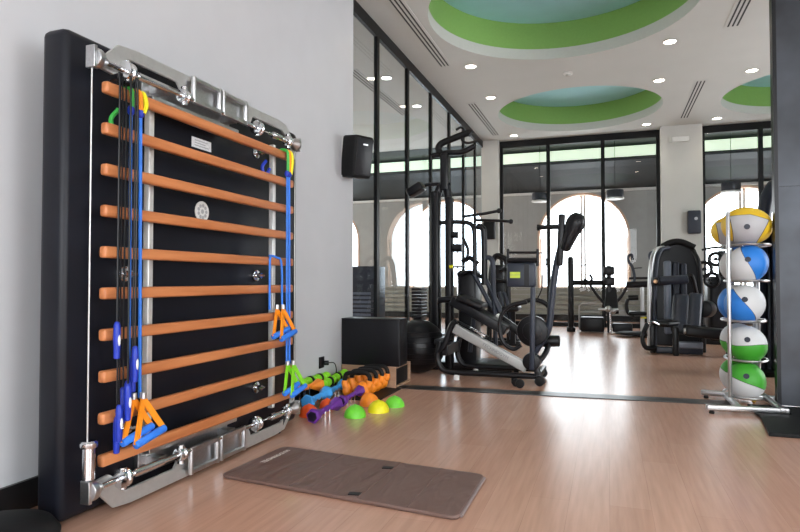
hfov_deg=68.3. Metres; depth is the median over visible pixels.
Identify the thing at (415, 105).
recessed light
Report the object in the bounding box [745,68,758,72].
recessed light
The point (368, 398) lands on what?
dome
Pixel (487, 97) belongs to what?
recessed light
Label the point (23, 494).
baseboard
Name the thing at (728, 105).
ceiling
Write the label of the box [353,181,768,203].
trim
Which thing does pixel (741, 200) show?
window
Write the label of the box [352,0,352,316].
trim
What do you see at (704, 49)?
ceiling
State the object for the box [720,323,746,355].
medicine ball
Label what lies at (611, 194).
pendant lamp
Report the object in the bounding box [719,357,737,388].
medicine ball
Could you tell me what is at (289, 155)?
tube
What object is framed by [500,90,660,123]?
ceiling
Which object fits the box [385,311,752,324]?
baseboard
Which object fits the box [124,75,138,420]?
rope
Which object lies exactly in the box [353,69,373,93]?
ceiling vent
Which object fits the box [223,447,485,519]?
exercise mat
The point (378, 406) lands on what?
dome
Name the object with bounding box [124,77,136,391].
rope
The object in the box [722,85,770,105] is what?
ceiling
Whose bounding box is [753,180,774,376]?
column
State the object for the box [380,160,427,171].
light
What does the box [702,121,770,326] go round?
window
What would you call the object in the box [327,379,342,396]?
dumbbell
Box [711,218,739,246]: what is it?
medicine ball
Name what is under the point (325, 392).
dumbbell
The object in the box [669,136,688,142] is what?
emergency light
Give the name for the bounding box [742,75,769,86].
ceiling
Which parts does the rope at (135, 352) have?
handle, handle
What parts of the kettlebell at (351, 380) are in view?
handle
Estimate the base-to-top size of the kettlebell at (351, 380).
0.248 m
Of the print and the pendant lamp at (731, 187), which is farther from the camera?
the pendant lamp at (731, 187)
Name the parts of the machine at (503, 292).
bent frame, press arm, seat, seat post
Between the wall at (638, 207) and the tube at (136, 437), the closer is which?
the tube at (136, 437)
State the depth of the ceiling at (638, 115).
13.18 m
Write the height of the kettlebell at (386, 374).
0.248 m
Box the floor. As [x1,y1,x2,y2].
[30,316,799,531]
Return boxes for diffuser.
[531,200,545,202]
[606,197,623,199]
[720,190,741,193]
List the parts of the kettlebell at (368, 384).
handle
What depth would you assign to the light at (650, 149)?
15.00 m
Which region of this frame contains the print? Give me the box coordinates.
[195,139,208,149]
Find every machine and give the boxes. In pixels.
[434,212,585,387]
[483,253,521,345]
[567,256,632,332]
[615,251,653,336]
[640,238,732,356]
[701,246,734,344]
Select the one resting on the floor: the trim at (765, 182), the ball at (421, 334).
the ball at (421, 334)
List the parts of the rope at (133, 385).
handle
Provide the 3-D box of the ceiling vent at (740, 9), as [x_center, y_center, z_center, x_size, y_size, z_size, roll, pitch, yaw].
[4.047,-3.236,6.753,0.200,0.010,2.480,0,-1,19]
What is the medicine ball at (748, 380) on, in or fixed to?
on the ball rack
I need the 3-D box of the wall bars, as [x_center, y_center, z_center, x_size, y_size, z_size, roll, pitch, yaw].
[-1.241,0.058,3.661,0.522,2.243,2.118,0,-1,19]
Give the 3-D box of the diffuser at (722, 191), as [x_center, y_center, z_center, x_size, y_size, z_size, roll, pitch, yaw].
[7.596,-1.704,13.537,0.430,0.033,0.430,0,-1,19]
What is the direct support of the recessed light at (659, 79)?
in the ceiling at (704, 49)
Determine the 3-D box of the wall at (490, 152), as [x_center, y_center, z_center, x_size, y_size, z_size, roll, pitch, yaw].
[2.270,-0.806,14.597,0.420,4.500,0.500,0,-1,19]
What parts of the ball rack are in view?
post, post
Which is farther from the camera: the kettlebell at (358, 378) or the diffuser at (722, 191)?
the diffuser at (722, 191)
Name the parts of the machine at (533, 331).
seat, slide rail, floor rail, floor rail, console rail, console rail, console post, rail post, cord, roller arm, swing arm, cross handle, arm plate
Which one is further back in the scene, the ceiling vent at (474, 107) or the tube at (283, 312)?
the ceiling vent at (474, 107)
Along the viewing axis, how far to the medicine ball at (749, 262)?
5.17 m
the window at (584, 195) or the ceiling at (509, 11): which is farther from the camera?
the window at (584, 195)
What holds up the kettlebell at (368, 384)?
on the rubber mat at (382, 393)
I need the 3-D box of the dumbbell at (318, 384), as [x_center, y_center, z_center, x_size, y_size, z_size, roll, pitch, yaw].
[-0.833,1.107,5.167,0.114,0.231,0.534,-1,-1,22]
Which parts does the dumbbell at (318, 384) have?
handle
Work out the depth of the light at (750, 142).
13.86 m
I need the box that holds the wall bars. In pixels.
[38,29,301,521]
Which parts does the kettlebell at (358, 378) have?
handle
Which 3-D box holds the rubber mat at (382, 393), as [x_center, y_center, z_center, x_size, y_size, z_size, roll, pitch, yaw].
[-0.286,1.230,5.692,0.400,0.008,0.640,0,-1,19]
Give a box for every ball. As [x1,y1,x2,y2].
[407,319,442,372]
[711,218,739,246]
[717,285,739,317]
[719,247,741,282]
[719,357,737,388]
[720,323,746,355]
[721,207,771,242]
[724,285,765,319]
[726,362,766,397]
[727,326,767,360]
[730,245,768,282]
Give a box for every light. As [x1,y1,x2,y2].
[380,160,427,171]
[381,76,391,79]
[412,104,421,107]
[451,156,480,167]
[465,64,476,68]
[485,96,495,99]
[503,144,655,163]
[653,78,664,82]
[662,39,677,44]
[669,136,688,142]
[705,137,757,150]
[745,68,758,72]
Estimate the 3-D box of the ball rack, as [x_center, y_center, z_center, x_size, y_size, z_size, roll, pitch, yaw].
[3.002,0.376,5.256,0.655,1.704,1.045,0,-1,19]
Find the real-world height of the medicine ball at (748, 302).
0.343 m
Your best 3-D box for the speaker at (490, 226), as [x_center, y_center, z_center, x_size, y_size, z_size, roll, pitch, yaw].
[2.162,-0.864,14.276,0.290,0.440,0.169,0,-1,19]
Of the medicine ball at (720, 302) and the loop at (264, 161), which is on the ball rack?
the medicine ball at (720, 302)
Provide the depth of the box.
6.09 m
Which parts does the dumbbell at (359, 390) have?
handle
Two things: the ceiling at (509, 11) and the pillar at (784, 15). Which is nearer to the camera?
the pillar at (784, 15)
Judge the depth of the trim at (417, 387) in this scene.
5.63 m
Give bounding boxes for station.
[406,126,513,371]
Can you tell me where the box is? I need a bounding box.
[341,317,406,366]
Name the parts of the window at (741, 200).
frame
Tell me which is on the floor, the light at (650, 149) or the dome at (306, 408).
the dome at (306, 408)
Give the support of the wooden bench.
on the floor
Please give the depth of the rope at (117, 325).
2.70 m
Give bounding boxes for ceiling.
[353,0,770,152]
[372,129,770,163]
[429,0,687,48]
[444,0,639,23]
[498,98,662,130]
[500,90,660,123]
[514,86,644,106]
[721,98,770,113]
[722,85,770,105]
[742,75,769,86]
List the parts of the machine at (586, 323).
padded post, bench frame, press arm, pin post, backrest, press arm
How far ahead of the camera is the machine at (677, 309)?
8.96 m
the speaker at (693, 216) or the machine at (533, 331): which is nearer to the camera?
the machine at (533, 331)
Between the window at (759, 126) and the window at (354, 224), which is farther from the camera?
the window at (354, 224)
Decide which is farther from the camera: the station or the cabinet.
the cabinet
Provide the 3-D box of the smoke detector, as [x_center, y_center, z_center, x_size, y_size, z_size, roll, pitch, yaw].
[2.762,-3.142,9.695,0.156,0.060,0.156,0,-1,19]
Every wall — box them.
[0,0,351,487]
[353,184,765,315]
[481,140,499,324]
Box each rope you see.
[109,72,123,442]
[113,77,126,453]
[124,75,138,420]
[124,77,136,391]
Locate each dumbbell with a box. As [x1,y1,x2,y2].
[299,378,324,399]
[300,386,332,407]
[306,397,342,423]
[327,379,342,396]
[338,385,364,406]
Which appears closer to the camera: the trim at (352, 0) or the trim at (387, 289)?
the trim at (352, 0)
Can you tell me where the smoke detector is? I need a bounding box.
[563,71,572,76]
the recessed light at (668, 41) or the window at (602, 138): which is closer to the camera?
the recessed light at (668, 41)
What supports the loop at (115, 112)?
attached to the wall bars
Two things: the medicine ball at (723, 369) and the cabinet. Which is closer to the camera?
the medicine ball at (723, 369)
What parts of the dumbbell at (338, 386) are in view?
handle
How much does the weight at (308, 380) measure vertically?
0.214 m
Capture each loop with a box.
[109,108,118,123]
[261,160,270,172]
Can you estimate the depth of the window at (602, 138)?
13.86 m
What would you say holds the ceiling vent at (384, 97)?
in the ceiling at (704, 49)
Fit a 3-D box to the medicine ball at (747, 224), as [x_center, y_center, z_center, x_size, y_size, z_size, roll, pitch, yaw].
[3.110,-0.359,5.295,0.409,0.337,0.396,0,-1,19]
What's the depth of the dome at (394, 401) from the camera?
5.09 m
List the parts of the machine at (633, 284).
seat arm, foot plate, hook handle, seat, post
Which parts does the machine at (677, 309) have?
leg, seat, shroud panel, leg, shroud panel, tower crown, backrest, shroud panel, lever, backrest, leg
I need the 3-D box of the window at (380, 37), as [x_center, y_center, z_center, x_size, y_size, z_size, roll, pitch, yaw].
[0.626,-0.902,10.501,0.050,4.499,8.320,0,-1,19]
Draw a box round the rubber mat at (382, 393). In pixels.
[349,388,399,399]
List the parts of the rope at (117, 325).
handle, handle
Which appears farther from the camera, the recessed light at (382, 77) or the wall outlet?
the recessed light at (382, 77)
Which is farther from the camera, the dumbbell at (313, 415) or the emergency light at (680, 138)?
the emergency light at (680, 138)
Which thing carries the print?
attached to the wall bars
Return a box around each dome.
[299,404,316,417]
[319,398,330,408]
[344,404,365,418]
[359,392,377,406]
[368,399,388,413]
[385,395,403,407]
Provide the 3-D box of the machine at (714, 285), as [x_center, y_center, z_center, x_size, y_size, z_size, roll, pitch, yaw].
[5.397,0.501,10.188,0.627,1.678,0.578,0,-1,19]
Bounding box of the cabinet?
[353,266,384,316]
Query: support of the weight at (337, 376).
on the floor
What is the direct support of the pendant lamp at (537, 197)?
hanging from the ceiling at (417, 154)
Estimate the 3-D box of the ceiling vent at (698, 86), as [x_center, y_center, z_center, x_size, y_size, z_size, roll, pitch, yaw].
[5.542,-3.131,11.208,0.200,0.010,2.480,0,-1,19]
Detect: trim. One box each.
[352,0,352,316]
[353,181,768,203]
[385,287,646,315]
[385,384,730,404]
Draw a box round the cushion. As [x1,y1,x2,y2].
[0,509,60,531]
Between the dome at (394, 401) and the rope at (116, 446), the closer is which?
the rope at (116, 446)
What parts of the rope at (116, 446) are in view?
handle, handle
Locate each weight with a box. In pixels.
[299,372,330,401]
[323,369,347,386]
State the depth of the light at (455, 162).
15.98 m
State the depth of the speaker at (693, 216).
12.70 m
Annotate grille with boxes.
[355,137,373,175]
[484,222,492,237]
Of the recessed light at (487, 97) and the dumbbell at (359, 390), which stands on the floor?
the dumbbell at (359, 390)
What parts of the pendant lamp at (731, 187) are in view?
hanging stem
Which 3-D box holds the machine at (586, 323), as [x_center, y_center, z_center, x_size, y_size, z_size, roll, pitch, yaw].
[4.164,0.592,12.365,1.309,1.600,0.448,0,-1,19]
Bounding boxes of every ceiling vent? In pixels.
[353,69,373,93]
[380,89,409,115]
[386,0,451,66]
[466,103,499,135]
[679,79,707,118]
[724,0,753,27]
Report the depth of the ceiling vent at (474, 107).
12.40 m
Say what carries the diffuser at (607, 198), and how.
attached to the pendant lamp at (611, 194)
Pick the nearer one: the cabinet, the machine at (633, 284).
the machine at (633, 284)
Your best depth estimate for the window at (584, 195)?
16.17 m
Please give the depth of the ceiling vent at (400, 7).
8.05 m
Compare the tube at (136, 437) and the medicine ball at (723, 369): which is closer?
the tube at (136, 437)
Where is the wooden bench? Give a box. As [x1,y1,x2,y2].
[342,361,409,387]
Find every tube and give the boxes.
[119,86,166,448]
[268,255,297,341]
[280,148,306,397]
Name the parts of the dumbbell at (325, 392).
handle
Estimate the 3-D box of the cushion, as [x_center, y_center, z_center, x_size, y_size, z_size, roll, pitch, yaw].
[-1.633,1.091,2.384,0.460,0.132,0.460,0,-1,19]
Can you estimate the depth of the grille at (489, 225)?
14.19 m
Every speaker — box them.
[341,134,373,178]
[483,222,495,239]
[687,210,700,233]
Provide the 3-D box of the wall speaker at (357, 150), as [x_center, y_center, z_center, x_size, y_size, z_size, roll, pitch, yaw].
[-0.456,-1.153,6.252,0.250,0.461,0.305,1,-2,-43]
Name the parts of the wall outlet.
plate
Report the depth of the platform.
4.44 m
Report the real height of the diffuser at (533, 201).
0.033 m
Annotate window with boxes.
[353,0,482,335]
[353,147,771,200]
[353,221,359,265]
[409,199,480,286]
[500,129,660,327]
[538,193,630,287]
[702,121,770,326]
[706,185,757,284]
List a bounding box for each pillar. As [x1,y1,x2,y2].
[660,123,703,289]
[769,0,799,406]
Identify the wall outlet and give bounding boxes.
[319,356,336,385]
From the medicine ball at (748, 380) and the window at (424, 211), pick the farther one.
the window at (424, 211)
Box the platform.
[747,404,799,438]
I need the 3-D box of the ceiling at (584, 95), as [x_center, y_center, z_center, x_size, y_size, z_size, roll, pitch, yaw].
[3.583,-3.780,11.924,3.160,0.200,3.160,0,-1,19]
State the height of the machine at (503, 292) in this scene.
1.556 m
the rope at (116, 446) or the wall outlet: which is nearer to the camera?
the rope at (116, 446)
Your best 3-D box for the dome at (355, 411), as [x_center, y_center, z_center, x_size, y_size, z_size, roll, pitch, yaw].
[-0.362,1.163,4.754,0.175,0.098,0.175,0,-1,19]
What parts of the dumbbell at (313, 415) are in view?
handle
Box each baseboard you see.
[0,374,337,510]
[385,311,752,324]
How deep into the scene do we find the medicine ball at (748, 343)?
5.16 m
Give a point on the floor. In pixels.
(547, 463)
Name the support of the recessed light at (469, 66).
in the ceiling at (704, 49)
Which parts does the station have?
weight plate, weight plate, weight plate, weight plate, weight plate, weight plate, weight plate, weight plate, weight plate, pad arm, head post, cross arm, pulley arm, guide rod, handle, handle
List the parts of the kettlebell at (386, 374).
handle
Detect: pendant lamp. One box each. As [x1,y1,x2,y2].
[531,147,545,202]
[606,141,623,199]
[720,133,741,193]
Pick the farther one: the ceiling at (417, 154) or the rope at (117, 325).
the ceiling at (417, 154)
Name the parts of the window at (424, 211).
frame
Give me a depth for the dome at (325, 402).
5.05 m
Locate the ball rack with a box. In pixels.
[701,212,791,414]
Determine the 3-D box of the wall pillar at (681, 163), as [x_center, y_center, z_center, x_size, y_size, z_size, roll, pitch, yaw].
[6.274,-0.840,13.187,0.830,4.500,0.600,0,-1,19]
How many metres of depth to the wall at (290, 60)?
4.17 m
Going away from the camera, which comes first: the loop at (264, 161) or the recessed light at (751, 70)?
the loop at (264, 161)
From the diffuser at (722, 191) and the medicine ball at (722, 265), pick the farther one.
the diffuser at (722, 191)
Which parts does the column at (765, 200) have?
rail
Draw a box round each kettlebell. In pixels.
[342,371,372,396]
[348,368,378,392]
[355,366,384,391]
[361,364,389,388]

